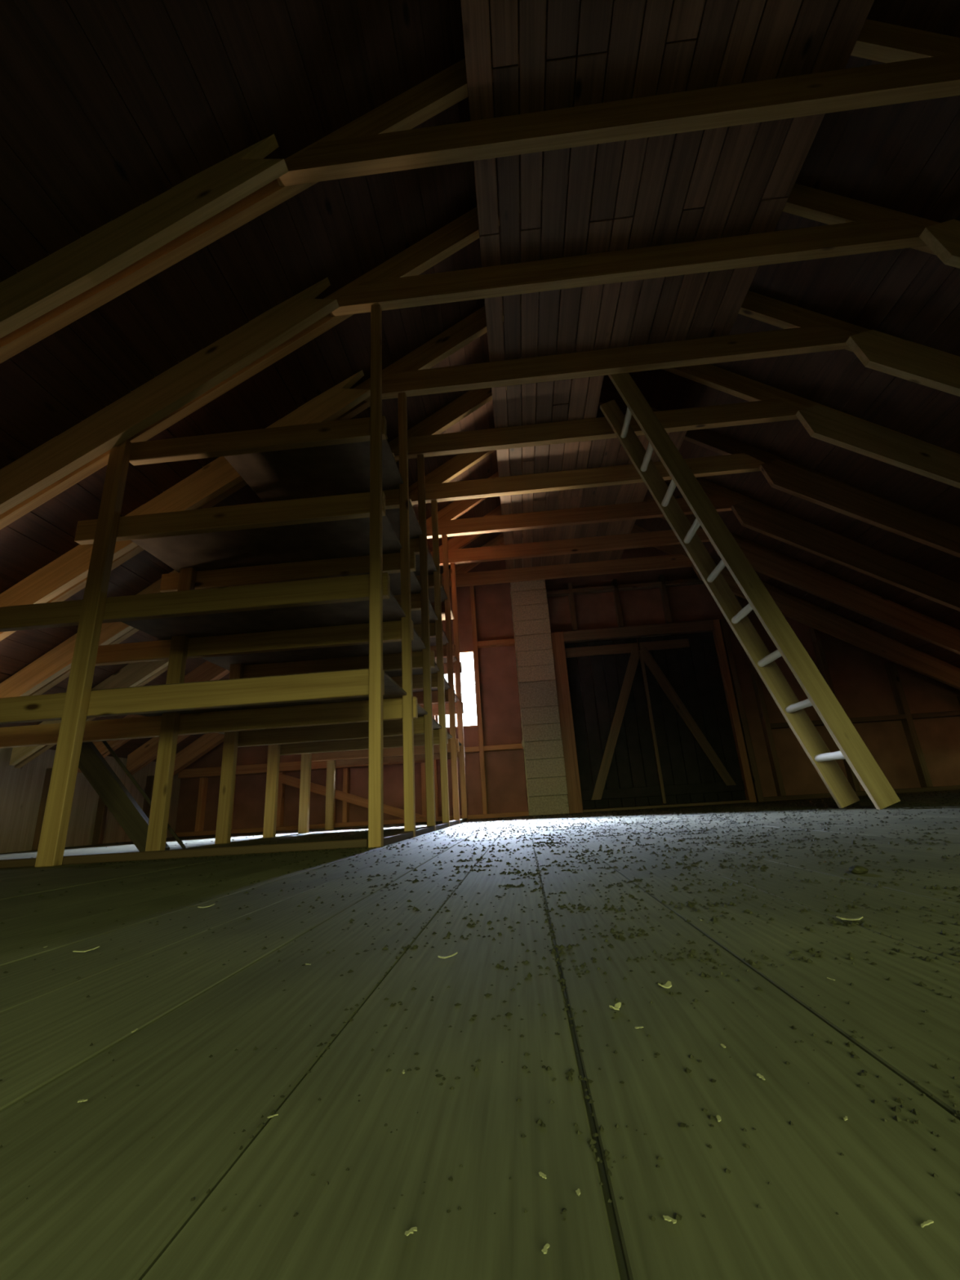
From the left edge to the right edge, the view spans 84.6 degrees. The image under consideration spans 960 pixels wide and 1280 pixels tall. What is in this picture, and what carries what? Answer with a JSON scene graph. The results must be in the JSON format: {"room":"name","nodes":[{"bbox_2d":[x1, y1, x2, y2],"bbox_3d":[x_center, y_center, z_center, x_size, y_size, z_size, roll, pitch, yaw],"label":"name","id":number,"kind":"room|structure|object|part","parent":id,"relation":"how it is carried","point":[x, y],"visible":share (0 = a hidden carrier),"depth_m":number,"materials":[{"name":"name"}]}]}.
{"room":"attic","nodes":[
{"label":"attic","id":0,"kind":"room"},
{"bbox_2d":[0,747,181,853],"bbox_3d":[-3.683,0.787,2.563,0.100,0.855,7.350,-5,-18,3],"label":"wall","id":1,"kind":"structure","parent":0,"point":[24,790],"depth_m":4.38,"materials":[{"name":"brown wood"}]},
{"bbox_2d":[0,790,959,1279],"bbox_3d":[0.847,0.798,2.175,9.100,0.071,7.150,-5,-18,3],"label":"floor","id":2,"kind":"structure","parent":0,"point":[94,1209],"depth_m":0.26,"materials":[{"name":"wood"}]},
{"bbox_2d":[72,946,99,952],"bbox_3d":[-0.400,0.314,0.536,0.023,0.004,0.006,0,-18,-12],"label":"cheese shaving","id":3,"kind":"object","parent":2,"relation":"on","point":[80,951],"visible":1,"depth_m":0.54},
{"bbox_2d":[78,742,169,851],"bbox_3d":[-1.940,0.809,2.781,0.680,0.600,0.036,-5,-18,3],"label":"plank","id":4,"kind":"object","parent":2,"relation":"on","point":[116,797],"visible":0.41,"depth_m":2.76,"materials":[{"name":"brown wood"}]},
{"bbox_2d":[102,741,186,848],"bbox_3d":[-1.780,0.793,2.773,0.546,0.597,0.014,-5,-18,3],"label":"plank","id":5,"kind":"object","parent":2,"relation":"on","point":[130,775],"visible":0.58,"depth_m":2.78,"materials":[{"name":"brown wood"}]},
{"bbox_2d":[0,304,467,868],"bbox_3d":[-1.476,0.074,3.860,2.392,2.597,3.132,-5,-18,3],"label":"storage rack","id":6,"kind":"object","parent":2,"relation":"on","point":[324,602],"visible":0.99,"depth_m":2.75,"materials":[{"name":"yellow wood"}]},
{"bbox_3d":[-1.699,-0.057,2.297,0.075,1.929,0.044,-5,-18,3],"label":"post","id":7,"kind":"part","parent":6,"relation":"part of","materials":[{"name":"brown wood"}]},
{"bbox_3d":[-1.650,0.123,2.875,0.075,1.929,0.044,-5,-18,3],"label":"post","id":8,"kind":"part","parent":6,"relation":"part of","materials":[{"name":"brown wood"}]},
{"bbox_3d":[-1.216,0.827,2.032,1.605,0.030,0.048,-5,-18,3],"label":"floor plate","id":9,"kind":"part","parent":6,"relation":"part of","materials":[{"name":"brown wood"}]},
{"bbox_3d":[-1.573,0.267,2.233,2.362,0.108,0.042,-5,-18,3],"label":"rail","id":10,"kind":"part","parent":6,"relation":"part of","materials":[{"name":"brown wood"}]},
{"bbox_3d":[-1.335,-0.161,2.346,1.889,0.108,0.042,-5,-18,3],"label":"rail","id":11,"kind":"part","parent":6,"relation":"part of","materials":[{"name":"brown wood"}]},
{"bbox_3d":[-1.513,0.446,2.811,2.383,0.108,0.042,-5,-18,3],"label":"rail","id":12,"kind":"part","parent":6,"relation":"part of","materials":[{"name":"brown wood"}]},
{"bbox_3d":[-1.601,0.303,3.454,0.075,1.929,0.044,-5,-18,3],"label":"post","id":13,"kind":"part","parent":6,"relation":"part of","materials":[{"name":"brown wood"}]},
{"bbox_3d":[-1.169,-0.567,2.458,1.472,0.108,0.042,-5,-18,3],"label":"rail","id":14,"kind":"part","parent":6,"relation":"part of","materials":[{"name":"brown wood"}]},
{"bbox_3d":[-1.296,0.020,2.925,1.870,0.108,0.042,-5,-18,3],"label":"rail","id":15,"kind":"part","parent":6,"relation":"part of","materials":[{"name":"brown wood"}]},
{"bbox_3d":[-1.090,-0.973,2.578,1.279,0.108,0.042,-5,-18,3],"label":"rail","id":16,"kind":"part","parent":6,"relation":"part of","materials":[{"name":"brown wood"}]},
{"bbox_3d":[-1.552,0.484,4.032,0.075,1.929,0.044,-5,-18,3],"label":"post","id":17,"kind":"part","parent":6,"relation":"part of","materials":[{"name":"brown wood"}]},
{"bbox_3d":[-1.110,-0.387,3.036,1.492,0.108,0.042,-5,-18,3],"label":"rail","id":18,"kind":"part","parent":6,"relation":"part of","materials":[{"name":"brown wood"}]},
{"bbox_3d":[-1.053,-0.791,3.157,1.257,0.108,0.042,-5,-18,3],"label":"rail","id":19,"kind":"part","parent":6,"relation":"part of","materials":[{"name":"brown wood"}]},
{"bbox_3d":[-1.503,0.664,4.610,0.075,1.929,0.044,-5,-18,3],"label":"post","id":20,"kind":"part","parent":6,"relation":"part of","materials":[{"name":"brown wood"}]},
{"bbox_3d":[-1.454,0.844,5.188,0.075,1.929,0.044,-5,-18,3],"label":"post","id":21,"kind":"part","parent":6,"relation":"part of","materials":[{"name":"brown wood"}]},
{"bbox_3d":[-0.958,0.585,3.358,1.321,0.108,0.042,-5,-18,3],"label":"rail","id":22,"kind":"part","parent":6,"relation":"part of","materials":[{"name":"brown wood"}]},
{"bbox_3d":[-0.969,0.178,3.486,1.349,0.108,0.042,-5,-18,3],"label":"rail","id":23,"kind":"part","parent":6,"relation":"part of","materials":[{"name":"brown wood"}]},
{"bbox_3d":[-0.904,0.765,3.936,1.331,0.108,0.042,-5,-18,3],"label":"rail","id":24,"kind":"part","parent":6,"relation":"part of","materials":[{"name":"brown wood"}]},
{"bbox_3d":[-0.458,-0.475,2.326,0.048,2.597,0.040,-5,-18,3],"label":"post","id":25,"kind":"part","parent":6,"relation":"part of","materials":[{"name":"brown wood"}]},
{"bbox_3d":[-0.848,0.945,4.514,1.344,0.108,0.042,-5,-18,3],"label":"rail","id":26,"kind":"part","parent":6,"relation":"part of","materials":[{"name":"brown wood"}]},
{"bbox_3d":[-0.808,1.126,5.092,1.326,0.108,0.042,-5,-18,3],"label":"rail","id":27,"kind":"part","parent":6,"relation":"part of","materials":[{"name":"brown wood"}]},
{"bbox_3d":[-0.409,-0.295,2.904,0.048,2.597,0.040,-5,-18,3],"label":"post","id":28,"kind":"part","parent":6,"relation":"part of","materials":[{"name":"brown wood"}]},
{"bbox_3d":[-1.008,-0.211,3.611,1.319,0.108,0.042,-5,-18,3],"label":"rail","id":29,"kind":"part","parent":6,"relation":"part of","materials":[{"name":"brown wood"}]},
{"bbox_3d":[-0.990,-0.612,3.734,1.244,0.108,0.042,-5,-18,3],"label":"rail","id":30,"kind":"part","parent":6,"relation":"part of","materials":[{"name":"brown wood"}]},
{"bbox_3d":[-0.932,0.359,4.065,1.324,0.108,0.042,-5,-18,3],"label":"rail","id":31,"kind":"part","parent":6,"relation":"part of","materials":[{"name":"brown wood"}]},
{"bbox_3d":[-0.261,1.211,3.428,0.050,0.030,3.086,-5,-18,3],"label":"floor plate","id":32,"kind":"part","parent":6,"relation":"part of","materials":[{"name":"brown wood"}]},
{"bbox_3d":[-0.360,-0.115,3.482,0.048,2.597,0.040,-5,-18,3],"label":"post","id":33,"kind":"part","parent":6,"relation":"part of","materials":[{"name":"brown wood"}]},
{"bbox_3d":[-0.955,-0.031,4.189,1.326,0.108,0.042,-5,-18,3],"label":"rail","id":34,"kind":"part","parent":6,"relation":"part of","materials":[{"name":"brown wood"}]},
{"bbox_3d":[-0.935,-0.433,4.312,1.255,0.108,0.042,-5,-18,3],"label":"rail","id":35,"kind":"part","parent":6,"relation":"part of","materials":[{"name":"brown wood"}]},
{"bbox_3d":[-0.880,0.539,4.643,1.330,0.108,0.042,-5,-18,3],"label":"rail","id":36,"kind":"part","parent":6,"relation":"part of","materials":[{"name":"brown wood"}]},
{"bbox_3d":[-0.893,-0.252,4.891,1.242,0.108,0.042,-5,-18,3],"label":"rail","id":37,"kind":"part","parent":6,"relation":"part of","materials":[{"name":"brown wood"}]},
{"bbox_3d":[-0.311,0.065,4.060,0.048,2.597,0.040,-5,-18,3],"label":"post","id":38,"kind":"part","parent":6,"relation":"part of","materials":[{"name":"brown wood"}]},
{"bbox_3d":[-0.829,0.719,5.221,1.334,0.108,0.042,-5,-18,3],"label":"rail","id":39,"kind":"part","parent":6,"relation":"part of","materials":[{"name":"brown wood"}]},
{"bbox_3d":[-0.895,0.148,4.766,1.349,0.108,0.042,-5,-18,3],"label":"rail","id":40,"kind":"part","parent":6,"relation":"part of","materials":[{"name":"brown wood"}]},
{"bbox_3d":[-0.851,0.329,5.345,1.338,0.108,0.042,-5,-18,3],"label":"rail","id":41,"kind":"part","parent":6,"relation":"part of","materials":[{"name":"brown wood"}]},
{"bbox_3d":[-0.262,0.245,4.638,0.048,2.597,0.040,-5,-18,3],"label":"post","id":42,"kind":"part","parent":6,"relation":"part of","materials":[{"name":"brown wood"}]},
{"bbox_3d":[-0.213,0.426,5.216,0.048,2.597,0.040,-5,-18,3],"label":"post","id":43,"kind":"part","parent":6,"relation":"part of","materials":[{"name":"brown wood"}]},
{"bbox_2d":[266,1113,278,1118],"bbox_3d":[-0.086,0.197,0.218,0.004,0.001,0.001,3,-19,-19],"label":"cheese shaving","id":44,"kind":"object","parent":2,"relation":"on","point":[273,1115],"visible":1,"depth_m":0.22,"materials":[{"name":"beige wood"}]},
{"bbox_2d":[404,1226,417,1235],"bbox_3d":[-0.020,0.172,0.154,0.004,0.001,0.002,2,-18,-17],"label":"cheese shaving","id":45,"kind":"object","parent":2,"relation":"on","point":[412,1229],"visible":1,"depth_m":0.15,"materials":[{"name":"beige wood"}]},
{"bbox_2d":[437,951,457,958],"bbox_3d":[-0.027,0.260,0.434,0.016,0.003,0.004,1,-18,-15],"label":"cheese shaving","id":46,"kind":"object","parent":2,"relation":"on","point":[455,953],"visible":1,"depth_m":0.43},
{"bbox_2d":[0,791,959,1221],"bbox_3d":[0.914,0.915,2.695,8.700,0.011,5.471,-5,-18,3],"label":"debris","id":47,"kind":"object","parent":2,"relation":"on","point":[677,1216],"visible":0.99,"depth_m":0.81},
{"bbox_2d":[510,540,568,815],"bbox_3d":[0.623,0.302,6.021,0.440,3.217,0.157,-5,-18,3],"label":"chimney","id":48,"kind":"object","parent":2,"relation":"on","point":[542,741],"visible":0.91,"depth_m":5.83,"materials":[{"name":"beige brick"}]},
{"bbox_2d":[538,1171,546,1178],"bbox_3d":[0.021,0.176,0.174,0.003,0.001,0.001,-19,-23,41],"label":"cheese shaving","id":49,"kind":"object","parent":2,"relation":"on","point":[542,1175],"visible":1,"depth_m":0.17,"materials":[{"name":"beige wood"}]},
{"bbox_2d":[541,1243,549,1253],"bbox_3d":[0.018,0.167,0.145,0.002,0.001,0.003,-16,-21,34],"label":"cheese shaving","id":50,"kind":"object","parent":2,"relation":"on","point":[546,1246],"visible":1,"depth_m":0.14,"materials":[{"name":"beige wood"}]},
{"bbox_2d":[575,1188,580,1195],"bbox_3d":[0.031,0.173,0.165,0.002,0.001,0.002,-14,-20,30],"label":"cheese shaving","id":51,"kind":"object","parent":2,"relation":"on","point":[578,1191],"visible":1,"depth_m":0.17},
{"bbox_2d":[608,1002,621,1010],"bbox_3d":[0.079,0.213,0.307,0.005,0.003,0.006,-18,-23,39],"label":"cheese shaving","id":52,"kind":"object","parent":2,"relation":"on","point":[617,1006],"visible":1,"depth_m":0.31,"materials":[{"name":"beige wood"}]},
{"bbox_2d":[657,980,671,988],"bbox_3d":[0.118,0.221,0.337,0.008,0.003,0.004,-5,-18,3],"label":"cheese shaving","id":53,"kind":"object","parent":2,"relation":"on","point":[668,984],"visible":1,"depth_m":0.34,"materials":[{"name":"beige wood"}]},
{"bbox_2d":[662,1215,676,1223],"bbox_3d":[0.055,0.167,0.152,0.004,0.001,0.002,-13,-20,29],"label":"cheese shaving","id":54,"kind":"object","parent":2,"relation":"on","point":[668,1218],"visible":1,"depth_m":0.15,"materials":[{"name":"beige wood"}]},
{"bbox_2d":[715,1115,720,1121],"bbox_3d":[0.090,0.180,0.198,0.002,0.001,0.003,-5,-18,6],"label":"cheese shaving","id":55,"kind":"object","parent":2,"relation":"on","point":[718,1117],"visible":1,"depth_m":0.20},
{"bbox_2d":[600,373,900,809],"bbox_3d":[1.373,-0.421,3.003,1.008,2.688,0.363,-5,-18,3],"label":"ladder","id":56,"kind":"object","parent":2,"relation":"on","point":[852,748],"visible":1,"depth_m":2.89,"materials":[{"name":"brown wood"}]},
{"bbox_2d":[756,1073,764,1079],"bbox_3d":[0.120,0.186,0.225,0.002,0.001,0.004,2,-18,-17],"label":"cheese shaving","id":57,"kind":"object","parent":2,"relation":"on","point":[759,1075],"visible":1,"depth_m":0.23,"materials":[{"name":"beige wood"}]},
{"bbox_2d":[835,915,862,920],"bbox_3d":[0.333,0.250,0.475,0.006,0.004,0.021,12,-23,-41],"label":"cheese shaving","id":58,"kind":"object","parent":2,"relation":"on","point":[840,917],"visible":1,"depth_m":0.47,"materials":[{"name":"beige wood"}]},
{"bbox_2d":[848,865,868,874],"bbox_3d":[0.520,0.315,0.724,0.022,0.011,0.021,-19,-23,40],"label":"clod","id":59,"kind":"object","parent":2,"relation":"on","point":[855,869],"visible":1,"depth_m":0.72,"materials":[{"name":"brown soil"}]},
{"bbox_2d":[920,1219,933,1227],"bbox_3d":[0.123,0.161,0.145,0.004,0.001,0.001,2,-18,-16],"label":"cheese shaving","id":60,"kind":"object","parent":2,"relation":"on","point":[928,1222],"visible":1,"depth_m":0.14,"materials":[{"name":"beige wood"}]},
{"bbox_2d":[0,0,959,761],"bbox_3d":[0.722,-1.308,2.842,9.907,3.259,7.750,-5,-18,3],"label":"ceiling","id":61,"kind":"structure","parent":0,"point":[107,107],"depth_m":2.49,"materials":[{"name":"brown wood"}]},
{"bbox_2d":[0,1,959,363],"bbox_3d":[0.643,-1.559,1.927,9.100,3.202,0.141,-5,-18,3],"label":"roof truss","id":62,"kind":"object","parent":61,"relation":"attached to","point":[82,276],"visible":0.94,"depth_m":2.07,"materials":[{"name":"brown wood"}]},
{"bbox_2d":[0,145,959,529],"bbox_3d":[0.692,-1.378,2.505,9.100,3.202,0.141,-5,-18,3],"label":"roof truss","id":63,"kind":"object","parent":61,"relation":"attached to","point":[855,226],"visible":0.83,"depth_m":2.62,"materials":[{"name":"brown wood"}]},
{"bbox_2d":[0,242,959,640],"bbox_3d":[0.741,-1.198,3.083,9.100,3.202,0.141,-5,-18,3],"label":"roof truss","id":64,"kind":"object","parent":61,"relation":"attached to","point":[804,331],"visible":0.65,"depth_m":3.19,"materials":[{"name":"brown wood"}]},
{"bbox_2d":[460,0,874,568],"bbox_3d":[0.756,-1.894,2.928,1.456,0.022,6.866,-5,-18,3],"label":"ceiling","id":65,"kind":"structure","parent":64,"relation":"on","point":[739,180],"depth_m":2.36,"materials":[{"name":"brown wood"}]},
{"bbox_2d":[0,324,959,697],"bbox_3d":[0.790,-1.018,3.661,9.100,3.202,0.141,-5,-18,3],"label":"roof truss","id":66,"kind":"object","parent":61,"relation":"attached to","point":[766,403],"visible":0.47,"depth_m":3.74,"materials":[{"name":"brown wood"}]},
{"bbox_2d":[8,383,959,768],"bbox_3d":[0.839,-0.838,4.239,9.100,3.202,0.141,-5,-18,3],"label":"roof truss","id":67,"kind":"object","parent":61,"relation":"attached to","point":[782,474],"visible":0.48,"depth_m":4.29,"materials":[{"name":"brown wood"}]},
{"bbox_2d":[77,443,959,773],"bbox_3d":[0.888,-0.658,4.817,9.100,3.202,0.141,-5,-18,3],"label":"roof truss","id":68,"kind":"object","parent":61,"relation":"attached to","point":[753,514],"visible":0.44,"depth_m":4.74,"materials":[{"name":"brown wood"}]},
{"bbox_2d":[124,465,959,776],"bbox_3d":[0.937,-0.477,5.395,9.100,3.202,0.141,-5,-18,3],"label":"roof truss","id":69,"kind":"object","parent":61,"relation":"attached to","point":[766,561],"visible":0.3,"depth_m":5.24,"materials":[{"name":"brown wood"}]},
{"bbox_2d":[173,497,959,776],"bbox_3d":[0.986,-0.297,5.973,9.100,3.202,0.141,-5,-18,3],"label":"roof truss","id":70,"kind":"object","parent":61,"relation":"attached to","point":[793,606],"visible":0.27,"depth_m":5.80,"materials":[{"name":"brown wood"}]},
{"bbox_2d":[174,535,959,836],"bbox_3d":[1.025,0.072,6.125,9.100,3.814,0.235,-5,-18,3],"label":"wall","id":71,"kind":"structure","parent":0,"point":[908,719],"depth_m":5.83,"materials":[{"name":"brown wood"}]},
{"bbox_3d":[-1.961,1.410,5.908,2.870,0.095,0.134,-5,-18,3],"label":"rail","id":72,"kind":"part","parent":71,"relation":"part of","materials":[{"name":"brown wood"}]},
{"bbox_3d":[-1.414,1.993,5.699,3.890,0.044,0.099,-5,-18,3],"label":"sole plate","id":73,"kind":"part","parent":71,"relation":"part of","materials":[{"name":"brown wood"}]},
{"bbox_2d":[435,649,477,728],"bbox_3d":[-0.280,0.583,6.142,0.480,0.905,0.110,-5,-18,3],"label":"window","id":74,"kind":"structure","parent":71,"relation":"in","point":[471,651],"depth_m":6.13,"materials":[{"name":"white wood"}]},
{"bbox_3d":[1.870,-0.634,6.244,2.160,0.050,0.089,-5,-18,3],"label":"rail","id":75,"kind":"part","parent":71,"relation":"part of","materials":[{"name":"brown wood"}]},
{"bbox_2d":[551,618,764,813],"bbox_3d":[1.864,0.796,5.783,1.985,1.990,0.119,-5,-18,3],"label":"door","id":76,"kind":"structure","parent":71,"relation":"in","point":[704,752],"depth_m":5.76,"materials":[{"name":"brown wood"}]},
{"bbox_3d":[0.949,0.872,5.842,0.145,1.990,0.109,-5,-18,3],"label":"frame","id":77,"kind":"part","parent":76,"relation":"part of","materials":[{"name":"brown wood"}]},
{"bbox_3d":[2.738,0.728,5.735,0.070,1.990,0.109,-5,-18,3],"label":"frame","id":78,"kind":"part","parent":76,"relation":"part of","materials":[{"name":"brown wood"}]},
{"bbox_3d":[2.823,0.722,5.735,0.060,1.990,0.099,-5,-18,3],"label":"frame","id":79,"kind":"part","parent":76,"relation":"part of","materials":[{"name":"brown wood"}]},
{"bbox_3d":[4.258,1.536,5.360,2.710,0.044,0.099,-5,-18,3],"label":"sole plate","id":80,"kind":"part","parent":71,"relation":"part of","materials":[{"name":"brown wood"}]}
]}

